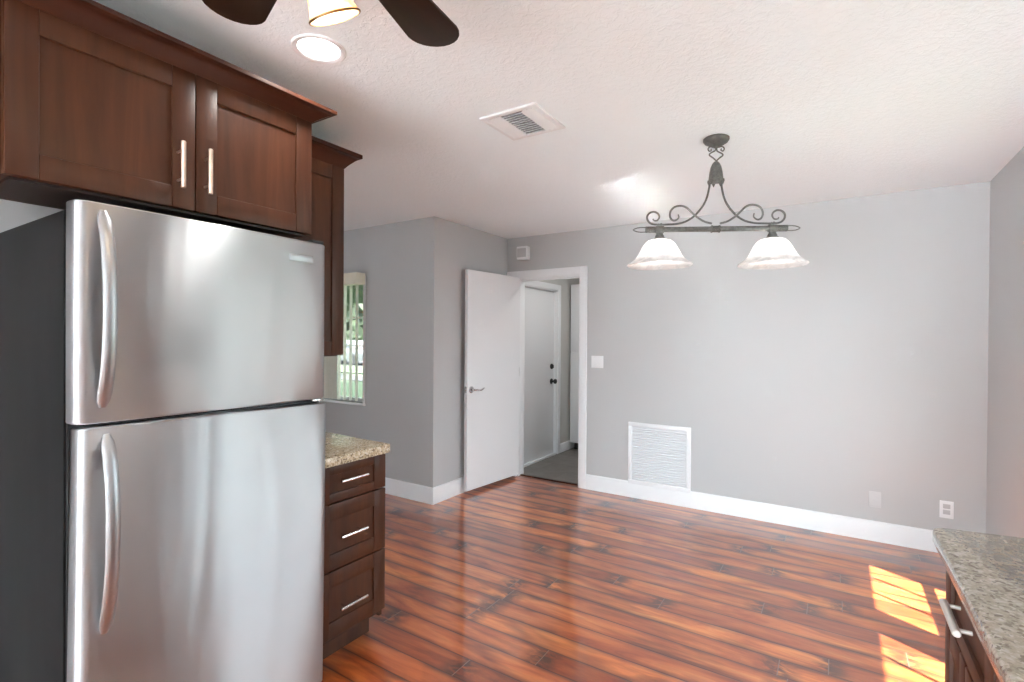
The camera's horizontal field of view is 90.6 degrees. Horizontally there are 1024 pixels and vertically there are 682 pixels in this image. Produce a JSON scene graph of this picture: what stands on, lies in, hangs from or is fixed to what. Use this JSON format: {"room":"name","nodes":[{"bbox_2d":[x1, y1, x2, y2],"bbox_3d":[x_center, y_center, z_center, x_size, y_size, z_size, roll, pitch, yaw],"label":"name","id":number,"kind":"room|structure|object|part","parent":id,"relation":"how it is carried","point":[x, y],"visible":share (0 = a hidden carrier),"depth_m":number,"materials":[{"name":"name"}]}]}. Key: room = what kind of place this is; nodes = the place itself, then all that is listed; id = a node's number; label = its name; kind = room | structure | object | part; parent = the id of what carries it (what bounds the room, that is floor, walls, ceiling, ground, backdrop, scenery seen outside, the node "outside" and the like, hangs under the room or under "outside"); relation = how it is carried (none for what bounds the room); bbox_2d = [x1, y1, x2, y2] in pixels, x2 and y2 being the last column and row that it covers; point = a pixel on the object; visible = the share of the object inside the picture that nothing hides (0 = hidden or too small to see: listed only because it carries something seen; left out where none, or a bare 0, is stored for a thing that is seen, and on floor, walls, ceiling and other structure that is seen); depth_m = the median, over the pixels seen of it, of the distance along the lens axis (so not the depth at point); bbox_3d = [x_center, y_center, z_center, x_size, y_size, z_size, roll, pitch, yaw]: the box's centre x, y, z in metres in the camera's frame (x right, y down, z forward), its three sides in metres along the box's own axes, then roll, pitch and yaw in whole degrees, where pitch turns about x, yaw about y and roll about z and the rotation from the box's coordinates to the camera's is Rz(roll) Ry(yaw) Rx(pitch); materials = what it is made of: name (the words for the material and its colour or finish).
{"room":"kitchen","nodes":[
{"label":"kitchen","id":0,"kind":"room"},
{"bbox_2d":[0,199,61,232],"bbox_3d":[-2.280,0.172,0.986,0.100,2.440,4.200,1,0,33],"label":"wall","id":1,"kind":"structure","parent":0,"point":[13,214],"depth_m":1.76,"materials":[{"name":"paint"}]},
{"bbox_2d":[0,0,336,237],"bbox_3d":[-1.317,-0.656,1.700,0.735,0.501,1.175,1,0,33],"label":"upper cabinet","id":2,"kind":"object","parent":1,"relation":"attached to","point":[98,103],"visible":0.98,"depth_m":1.49,"materials":[{"name":"brown wood"}]},
{"bbox_3d":[-1.139,-0.634,1.437,0.020,0.437,0.442,1,0,33],"label":"cabinet door","id":3,"kind":"part","parent":2,"relation":"part of","materials":[{"name":"brown wood"}]},
{"bbox_3d":[-1.163,-0.415,1.706,0.285,0.008,0.838,1,0,33],"label":"panel","id":4,"kind":"part","parent":2,"relation":"part of","materials":[{"name":"brown wood"}]},
{"bbox_3d":[-1.169,-0.879,1.605,0.386,0.053,1.175,1,0,33],"label":"crown molding","id":5,"kind":"part","parent":2,"relation":"part of","materials":[{"name":"brown wood"}]},
{"bbox_3d":[-1.022,-0.543,1.564,0.043,0.144,0.014,1,0,33],"label":"handle","id":6,"kind":"part","parent":2,"relation":"part of","materials":[{"name":"silver metal"}]},
{"bbox_3d":[-0.979,-0.543,1.631,0.043,0.144,0.014,1,0,33],"label":"handle","id":7,"kind":"part","parent":2,"relation":"part of","materials":[{"name":"silver metal"}]},
{"bbox_3d":[-0.904,-0.634,1.804,0.020,0.437,0.424,1,0,33],"label":"cabinet door","id":8,"kind":"part","parent":2,"relation":"part of","materials":[{"name":"brown wood"}]},
{"bbox_2d":[293,136,362,355],"bbox_3d":[-1.068,-0.436,2.439,0.363,1.024,0.564,1,0,33],"label":"upper cabinet","id":9,"kind":"object","parent":1,"relation":"attached to","point":[329,160],"visible":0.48,"depth_m":2.50,"materials":[{"name":"brown wood"}]},
{"bbox_3d":[-0.976,-0.401,2.381,0.020,0.943,0.437,1,0,33],"label":"cabinet door","id":10,"kind":"part","parent":9,"relation":"part of","materials":[{"name":"brown wood"}]},
{"bbox_3d":[-1.065,-0.909,2.436,0.363,0.078,0.564,1,0,33],"label":"crown molding","id":11,"kind":"part","parent":9,"relation":"part of","materials":[{"name":"brown wood"}]},
{"bbox_2d":[323,216,443,487],"bbox_3d":[-1.948,0.151,5.185,3.127,2.440,0.120,1,0,33],"label":"wall","id":12,"kind":"structure","parent":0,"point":[401,263],"depth_m":4.49,"materials":[{"name":"paint"}]},
{"bbox_2d":[322,276,365,405],"bbox_3d":[-1.854,-0.006,5.104,1.210,1.222,0.114,1,0,33],"label":"window","id":13,"kind":"structure","parent":12,"relation":"attached to","point":[361,400],"depth_m":4.75,"materials":[{"name":"white paint"}]},
{"bbox_3d":[-1.869,0.594,5.090,1.210,0.022,0.074,1,0,33],"label":"sill","id":14,"kind":"part","parent":13,"relation":"part of","materials":[{"name":"white paint"}]},
{"bbox_3d":[-1.881,-0.018,5.066,1.205,1.200,0.008,1,0,33],"label":"frame","id":15,"kind":"part","parent":13,"relation":"part of","materials":[{"name":"white paint"}]},
{"bbox_2d":[323,272,364,400],"bbox_3d":[-1.917,-0.041,5.029,1.225,1.197,0.103,1,0,33],"label":"vertical blind","id":16,"kind":"object","parent":12,"relation":"attached to","point":[332,385],"visible":0.38,"depth_m":4.81,"materials":[{"name":"white plastic"}]},
{"bbox_2d":[384,477,432,504],"bbox_3d":[-1.986,1.302,5.130,3.142,0.140,0.015,1,0,33],"label":"baseboard","id":17,"kind":"structure","parent":12,"relation":"attached to","point":[403,489],"depth_m":4.42,"materials":[{"name":"white paint"}]},
{"bbox_2d":[442,219,578,483],"bbox_3d":[0.217,0.663,5.785,0.120,3.440,3.226,1,0,33],"label":"wall","id":18,"kind":"structure","parent":0,"point":[465,247],"depth_m":4.60,"materials":[{"name":"paint"}]},
{"bbox_2d":[433,476,465,504],"bbox_3d":[-0.363,1.314,4.765,0.015,0.140,1.151,1,0,33],"label":"baseboard","id":19,"kind":"structure","parent":18,"relation":"attached to","point":[450,489],"depth_m":4.45,"materials":[{"name":"white paint"}]},
{"bbox_2d":[464,269,519,491],"bbox_3d":[-0.201,0.354,4.860,0.164,1.994,0.781,1,0,33],"label":"door","id":20,"kind":"structure","parent":18,"relation":"in","point":[492,300],"depth_m":4.79,"materials":[{"name":"white paint"}]},
{"bbox_3d":[-0.315,0.440,4.595,0.062,0.062,0.158,1,0,38],"label":"lever handle","id":21,"kind":"part","parent":20,"relation":"part of","materials":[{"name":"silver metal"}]},
{"bbox_2d":[524,453,555,466],"bbox_3d":[0.250,1.387,5.857,0.110,0.032,0.890,1,0,33],"label":"trim","id":22,"kind":"structure","parent":18,"relation":"attached to","point":[552,454],"depth_m":5.86,"materials":[{"name":"white paint"}]},
{"bbox_2d":[524,287,556,463],"bbox_3d":[0.296,0.386,5.827,0.113,1.970,0.854,1,0,33],"label":"door","id":23,"kind":"structure","parent":18,"relation":"in","point":[539,381],"depth_m":5.88,"materials":[{"name":"white paint"}]},
{"bbox_3d":[0.506,0.488,6.120,0.073,0.066,0.066,1,0,33],"label":"knob","id":24,"kind":"part","parent":23,"relation":"part of","materials":[{"name":"metal"}]},
{"bbox_2d":[525,281,560,453],"bbox_3d":[0.268,0.350,5.845,0.136,2.066,1.022,1,0,33],"label":"trim","id":25,"kind":"structure","parent":18,"relation":"attached to","point":[556,289],"depth_m":6.19,"materials":[{"name":"white paint"}]},
{"bbox_2d":[560,440,573,452],"bbox_3d":[0.838,1.327,6.639,0.015,0.110,0.920,1,0,33],"label":"baseboard","id":26,"kind":"structure","parent":18,"relation":"attached to","point":[567,445],"depth_m":6.39,"materials":[{"name":"white paint"}]},
{"bbox_2d":[93,0,1023,238],"bbox_3d":[-1.093,-1.102,3.075,7.022,0.100,9.200,1,0,33],"label":"ceiling","id":27,"kind":"structure","parent":0,"point":[815,100],"depth_m":2.15,"materials":[{"name":"white paint"}]},
{"bbox_2d":[291,33,345,63],"bbox_3d":[-0.689,-1.039,1.808,0.186,0.007,0.186,1,0,33],"label":"recessed light","id":28,"kind":"object","parent":27,"relation":"in","point":[316,48],"visible":1,"depth_m":1.80,"materials":[{"name":"white paint"}]},
{"bbox_2d":[202,0,458,46],"bbox_3d":[-0.393,-0.850,0.986,0.978,0.372,0.998,1,0,33],"label":"ceiling fan","id":29,"kind":"object","parent":27,"relation":"hanging from","point":[423,22],"visible":1,"depth_m":1.29,"materials":[{"name":"brown wood"}]},
{"bbox_3d":[-0.622,-0.849,1.201,0.363,0.016,0.152,1,0,45],"label":"blade","id":30,"kind":"part","parent":29,"relation":"part of","materials":[{"name":"brown wood"}]},
{"bbox_3d":[-0.385,-0.725,1.075,0.110,0.118,0.117,1,0,33],"label":"lamp shade","id":31,"kind":"part","parent":29,"relation":"part of","materials":[{"name":"white glass"}]},
{"bbox_3d":[-0.259,-0.847,1.280,0.152,0.016,0.363,0,0,21],"label":"blade","id":32,"kind":"part","parent":29,"relation":"part of","materials":[{"name":"brown wood"}]},
{"bbox_2d":[479,102,565,140],"bbox_3d":[0.054,-1.033,2.406,0.300,0.015,0.300,1,0,33],"label":"ceiling vent","id":33,"kind":"object","parent":27,"relation":"in","point":[528,120],"visible":1,"depth_m":2.38,"materials":[{"name":"white metal"}]},
{"bbox_2d":[627,134,809,269],"bbox_3d":[1.040,-0.710,2.585,0.886,0.650,0.328,0,0,5],"label":"pendant light","id":34,"kind":"object","parent":27,"relation":"hanging from","point":[771,252],"visible":1,"depth_m":2.56,"materials":[{"name":"white glass"}]},
{"bbox_2d":[654,223,665,238],"bbox_3d":[0.761,-0.564,2.610,0.064,0.090,0.064,1,0,33],"label":"socket","id":35,"kind":"object","parent":34,"relation":"attached to","point":[659,229],"depth_m":2.59,"materials":[{"name":"grey metal"}]},
{"bbox_3d":[0.760,-0.454,2.611,0.328,0.134,0.328,1,0,33],"label":"lamp shade","id":36,"kind":"part","parent":34,"relation":"part of","materials":[{"name":"white glass"}]},
{"bbox_3d":[0.857,-0.708,2.607,0.325,0.228,0.010,0,0,5],"label":"scroll arm","id":37,"kind":"part","parent":34,"relation":"part of","materials":[{"name":"grey metal"}]},
{"bbox_3d":[0.913,-0.646,2.590,0.215,0.103,0.010,0,0,5],"label":"scroll arm","id":38,"kind":"part","parent":34,"relation":"part of","materials":[{"name":"grey metal"}]},
{"bbox_3d":[1.165,-0.644,2.568,0.215,0.103,0.010,0,0,5],"label":"scroll arm","id":39,"kind":"part","parent":34,"relation":"part of","materials":[{"name":"grey metal"}]},
{"bbox_3d":[1.224,-0.706,2.575,0.290,0.228,0.156,1,0,33],"label":"scroll arm","id":40,"kind":"part","parent":34,"relation":"part of","materials":[{"name":"grey metal"}]},
{"bbox_2d":[766,221,778,237],"bbox_3d":[1.317,-0.560,2.561,0.064,0.090,0.064,1,0,33],"label":"socket","id":41,"kind":"object","parent":34,"relation":"attached to","point":[772,229],"depth_m":2.55,"materials":[{"name":"grey metal"}]},
{"bbox_3d":[1.316,-0.450,2.562,0.328,0.134,0.328,1,0,33],"label":"lamp shade","id":42,"kind":"part","parent":34,"relation":"part of","materials":[{"name":"white glass"}]},
{"bbox_2d":[322,448,945,681],"bbox_3d":[-1.110,1.438,3.088,6.822,0.100,9.000,1,0,33],"label":"floor","id":43,"kind":"structure","parent":0,"point":[520,578],"depth_m":2.77,"materials":[{"name":"laminate"}]},
{"bbox_2d":[0,199,325,681],"bbox_3d":[-1.192,0.506,1.799,0.799,1.776,0.776,1,0,33],"label":"refrigerator","id":44,"kind":"object","parent":43,"relation":"on","point":[163,408],"visible":1,"depth_m":1.51,"materials":[{"name":"silver metal"}]},
{"bbox_3d":[-1.060,-0.084,1.323,0.073,0.520,0.033,1,0,33],"label":"handle","id":45,"kind":"part","parent":44,"relation":"part of","materials":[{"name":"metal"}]},
{"bbox_3d":[-1.061,0.511,1.332,0.073,0.528,0.033,1,0,33],"label":"handle","id":46,"kind":"part","parent":44,"relation":"part of","materials":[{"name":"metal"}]},
{"bbox_3d":[-0.933,-0.074,1.628,0.065,0.585,0.765,1,0,33],"label":"freezer door","id":47,"kind":"part","parent":44,"relation":"part of","materials":[{"name":"silver metal"}]},
{"bbox_3d":[-0.936,0.766,1.637,0.065,1.071,0.765,1,0,33],"label":"door","id":48,"kind":"part","parent":44,"relation":"part of","materials":[{"name":"silver metal"}]},
{"bbox_2d":[323,454,384,658],"bbox_3d":[-0.954,0.957,2.364,0.657,0.872,0.426,1,0,33],"label":"base cabinet","id":49,"kind":"object","parent":43,"relation":"on","point":[354,514],"visible":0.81,"depth_m":2.24,"materials":[{"name":"brown wood"}]},
{"bbox_3d":[-0.711,1.118,2.236,0.020,0.282,0.380,1,0,33],"label":"drawer","id":50,"kind":"part","parent":49,"relation":"part of","materials":[{"name":"brown wood"}]},
{"bbox_3d":[-0.694,1.134,2.204,0.043,0.013,0.144,1,0,33],"label":"handle","id":51,"kind":"part","parent":49,"relation":"part of","materials":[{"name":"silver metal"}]},
{"bbox_3d":[-0.709,0.831,2.234,0.020,0.280,0.380,1,0,33],"label":"drawer","id":52,"kind":"part","parent":49,"relation":"part of","materials":[{"name":"brown wood"}]},
{"bbox_3d":[-0.692,0.830,2.202,0.043,0.013,0.144,1,0,33],"label":"handle","id":53,"kind":"part","parent":49,"relation":"part of","materials":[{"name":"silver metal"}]},
{"bbox_3d":[-0.707,0.606,2.233,0.020,0.158,0.380,1,0,33],"label":"drawer","id":54,"kind":"part","parent":49,"relation":"part of","materials":[{"name":"brown wood"}]},
{"bbox_3d":[-0.690,0.593,2.201,0.043,0.013,0.144,1,0,33],"label":"handle","id":55,"kind":"part","parent":49,"relation":"part of","materials":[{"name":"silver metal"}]},
{"bbox_2d":[325,432,389,468],"bbox_3d":[-0.947,0.499,2.377,0.647,0.042,0.464,1,0,33],"label":"countertop","id":56,"kind":"structure","parent":49,"relation":"on","point":[339,449],"depth_m":2.28,"materials":[{"name":"beige stone"}]},
{"bbox_2d":[570,284,578,448],"bbox_3d":[1.197,0.336,6.459,0.748,2.100,0.532,1,0,33],"label":"tall cabinet","id":57,"kind":"object","parent":43,"relation":"on","point":[574,360],"visible":0.2,"depth_m":6.40,"materials":[{"name":"white paint"}]},
{"bbox_3d":[0.898,0.717,6.347,0.365,1.135,0.020,1,0,33],"label":"cabinet door","id":58,"kind":"part","parent":57,"relation":"part of","materials":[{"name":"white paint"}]},
{"bbox_3d":[0.905,-0.288,6.342,0.365,0.845,0.020,1,0,33],"label":"cabinet door","id":59,"kind":"part","parent":57,"relation":"part of","materials":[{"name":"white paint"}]},
{"bbox_2d":[939,570,995,681],"bbox_3d":[1.233,0.979,0.985,0.610,0.872,0.486,1,0,33],"label":"base cabinet","id":60,"kind":"object","parent":43,"relation":"on","point":[966,659],"visible":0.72,"depth_m":1.15,"materials":[{"name":"brown wood"}]},
{"bbox_3d":[0.986,0.616,1.127,0.036,0.017,0.160,1,0,33],"label":"handle","id":61,"kind":"part","parent":60,"relation":"part of","materials":[{"name":"silver metal"}]},
{"bbox_3d":[1.077,1.006,1.221,0.020,0.572,0.236,1,0,33],"label":"cabinet door","id":62,"kind":"part","parent":60,"relation":"part of","materials":[{"name":"brown wood"}]},
{"bbox_3d":[0.948,1.007,1.020,0.020,0.572,0.236,1,0,33],"label":"cabinet door","id":63,"kind":"part","parent":60,"relation":"part of","materials":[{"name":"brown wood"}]},
{"bbox_3d":[0.969,0.979,0.574,0.610,0.872,0.484,1,0,33],"label":"base cabinet","id":64,"kind":"object","parent":43,"relation":"on","visible":0},
{"bbox_2d":[933,528,1023,681],"bbox_3d":[0.665,0.522,0.082,0.603,0.042,2.855,1,0,33],"label":"countertop","id":65,"kind":"structure","parent":64,"relation":"on","point":[986,571],"depth_m":1.03,"materials":[{"name":"beige stone"}]},
{"bbox_2d":[508,181,989,532],"bbox_3d":[1.584,0.680,4.271,3.815,3.440,0.120,1,0,33],"label":"wall","id":66,"kind":"structure","parent":0,"point":[841,376],"depth_m":3.77,"materials":[{"name":"paint"}]},
{"bbox_2d":[517,246,529,259],"bbox_3d":[0.114,-0.884,5.097,0.120,0.130,0.070,1,0,33],"label":"door chime","id":67,"kind":"object","parent":66,"relation":"attached to","point":[523,252],"visible":1,"depth_m":5.07,"materials":[{"name":"white paint"}]},
{"bbox_2d":[517,248,525,257],"bbox_3d":[0.095,-0.884,5.068,0.104,0.090,0.002,1,0,33],"label":"grille","id":68,"kind":"object","parent":67,"relation":"attached to","point":[521,252],"depth_m":5.07,"materials":[{"name":"white plastic"}]},
{"bbox_2d":[507,266,587,488],"bbox_3d":[0.355,0.339,5.048,0.900,2.096,0.138,1,0,33],"label":"trim","id":69,"kind":"structure","parent":66,"relation":"attached to","point":[581,272],"depth_m":4.80,"materials":[{"name":"white paint"}]},
{"bbox_2d":[520,474,577,485],"bbox_3d":[0.377,1.383,5.051,0.672,0.011,0.040,1,0,33],"label":"trim","id":70,"kind":"structure","parent":66,"relation":"attached to","point":[526,475],"depth_m":5.04,"materials":[{"name":"brown wood"}]},
{"bbox_2d":[591,356,602,367],"bbox_3d":[0.792,0.194,4.701,0.120,0.112,0.009,1,0,33],"label":"light switch","id":71,"kind":"object","parent":66,"relation":"attached to","point":[596,361],"visible":1,"depth_m":4.70,"materials":[{"name":"white plastic"}]},
{"bbox_2d":[628,422,690,492],"bbox_3d":[1.270,0.999,4.389,0.542,0.547,0.020,1,0,33],"label":"air vent","id":72,"kind":"object","parent":66,"relation":"in","point":[659,456],"visible":1,"depth_m":4.38,"materials":[{"name":"white metal"}]},
{"bbox_2d":[586,474,937,552],"bbox_3d":[1.867,1.333,4.010,2.804,0.140,0.015,1,0,33],"label":"baseboard","id":73,"kind":"structure","parent":66,"relation":"attached to","point":[894,534],"depth_m":3.89,"materials":[{"name":"white paint"}]},
{"bbox_2d":[869,491,880,507],"bbox_3d":[2.559,1.118,3.569,0.070,0.112,0.010,1,0,33],"label":"wall jack","id":74,"kind":"object","parent":66,"relation":"attached to","point":[874,497],"visible":1,"depth_m":3.57,"materials":[{"name":"white plastic"}]},
{"bbox_2d":[939,500,953,518],"bbox_3d":[2.885,1.120,3.361,0.072,0.114,0.008,1,0,33],"label":"wall outlet","id":75,"kind":"object","parent":66,"relation":"attached to","point":[946,510],"visible":1,"depth_m":3.36,"materials":[{"name":"white plastic"}]},
{"bbox_2d":[943,504,949,508],"bbox_3d":[2.884,1.098,3.359,0.038,0.030,0.002,1,0,33],"label":"receptacle","id":76,"kind":"object","parent":75,"relation":"attached to","point":[945,506],"depth_m":3.36,"materials":[{"name":"white plastic"}]},
{"bbox_2d":[943,510,949,514],"bbox_3d":[2.884,1.136,3.359,0.038,0.030,0.002,1,0,33],"label":"receptacle","id":77,"kind":"object","parent":75,"relation":"attached to","point":[945,512],"depth_m":3.36,"materials":[{"name":"white plastic"}]},
{"bbox_2d":[986,147,1023,537],"bbox_3d":[1.284,0.198,0.371,0.120,2.440,7.010,1,0,33],"label":"wall","id":78,"kind":"structure","parent":0,"point":[1005,422],"depth_m":2.91,"materials":[{"name":"paint"}]},
{"label":"outside","id":79,"kind":"structure","parent":0,"visible":0},
{"bbox_2d":[337,365,362,397],"bbox_3d":[7.216,1.527,39.086,90.000,0.150,66.400,1,0,33],"label":"ground","id":80,"kind":"structure","parent":79,"point":[360,369],"depth_m":17.27,"materials":[{"name":"green plant"}]},
{"bbox_2d":[343,303,353,313],"bbox_3d":[-15.325,-2.289,42.490,5.535,7.254,4.452,1,0,33],"label":"tree","id":81,"kind":"object","parent":80,"relation":"on","point":[348,305],"visible":0.02,"depth_m":42.28,"materials":[{"name":"green plant"}]},
{"bbox_2d":[343,303,362,339],"bbox_3d":[-8.925,-1.961,46.713,63.140,8.906,6.392,1,0,33],"label":"hedge","id":82,"kind":"object","parent":80,"relation":"on","point":[360,305],"visible":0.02,"depth_m":48.25,"materials":[{"name":"green plant"}]},
{"bbox_2d":[343,285,362,306],"bbox_3d":[-4.053,-1.495,12.562,4.431,6.152,6.117,0,0,-28],"label":"tree","id":83,"kind":"object","parent":80,"relation":"on","point":[360,287],"visible":0.02,"depth_m":12.62,"materials":[{"name":"green plant"}]},
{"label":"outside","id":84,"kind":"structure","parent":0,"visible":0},
{"bbox_2d":[337,360,362,366],"bbox_3d":[-0.769,1.546,26.625,90.000,0.140,6.000,1,0,33],"label":"road","id":85,"kind":"structure","parent":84,"point":[360,363],"depth_m":31.20,"materials":[{"name":"grey asphalt"}]},
{"bbox_2d":[337,340,362,364],"bbox_3d":[-9.939,0.673,30.837,4.500,1.440,1.760,1,0,33],"label":"car","id":86,"kind":"object","parent":85,"relation":"on","point":[360,342],"visible":0.23,"depth_m":29.57,"materials":[{"name":"white paint"}]},
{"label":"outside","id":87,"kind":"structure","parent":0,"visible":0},
{"bbox_2d":[337,374,362,381],"bbox_3d":[-5.410,1.538,19.384,90.000,0.170,1.600,1,0,33],"label":"sidewalk","id":88,"kind":"structure","parent":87,"point":[360,378],"depth_m":19.98,"materials":[{"name":"concrete"}]}
]}

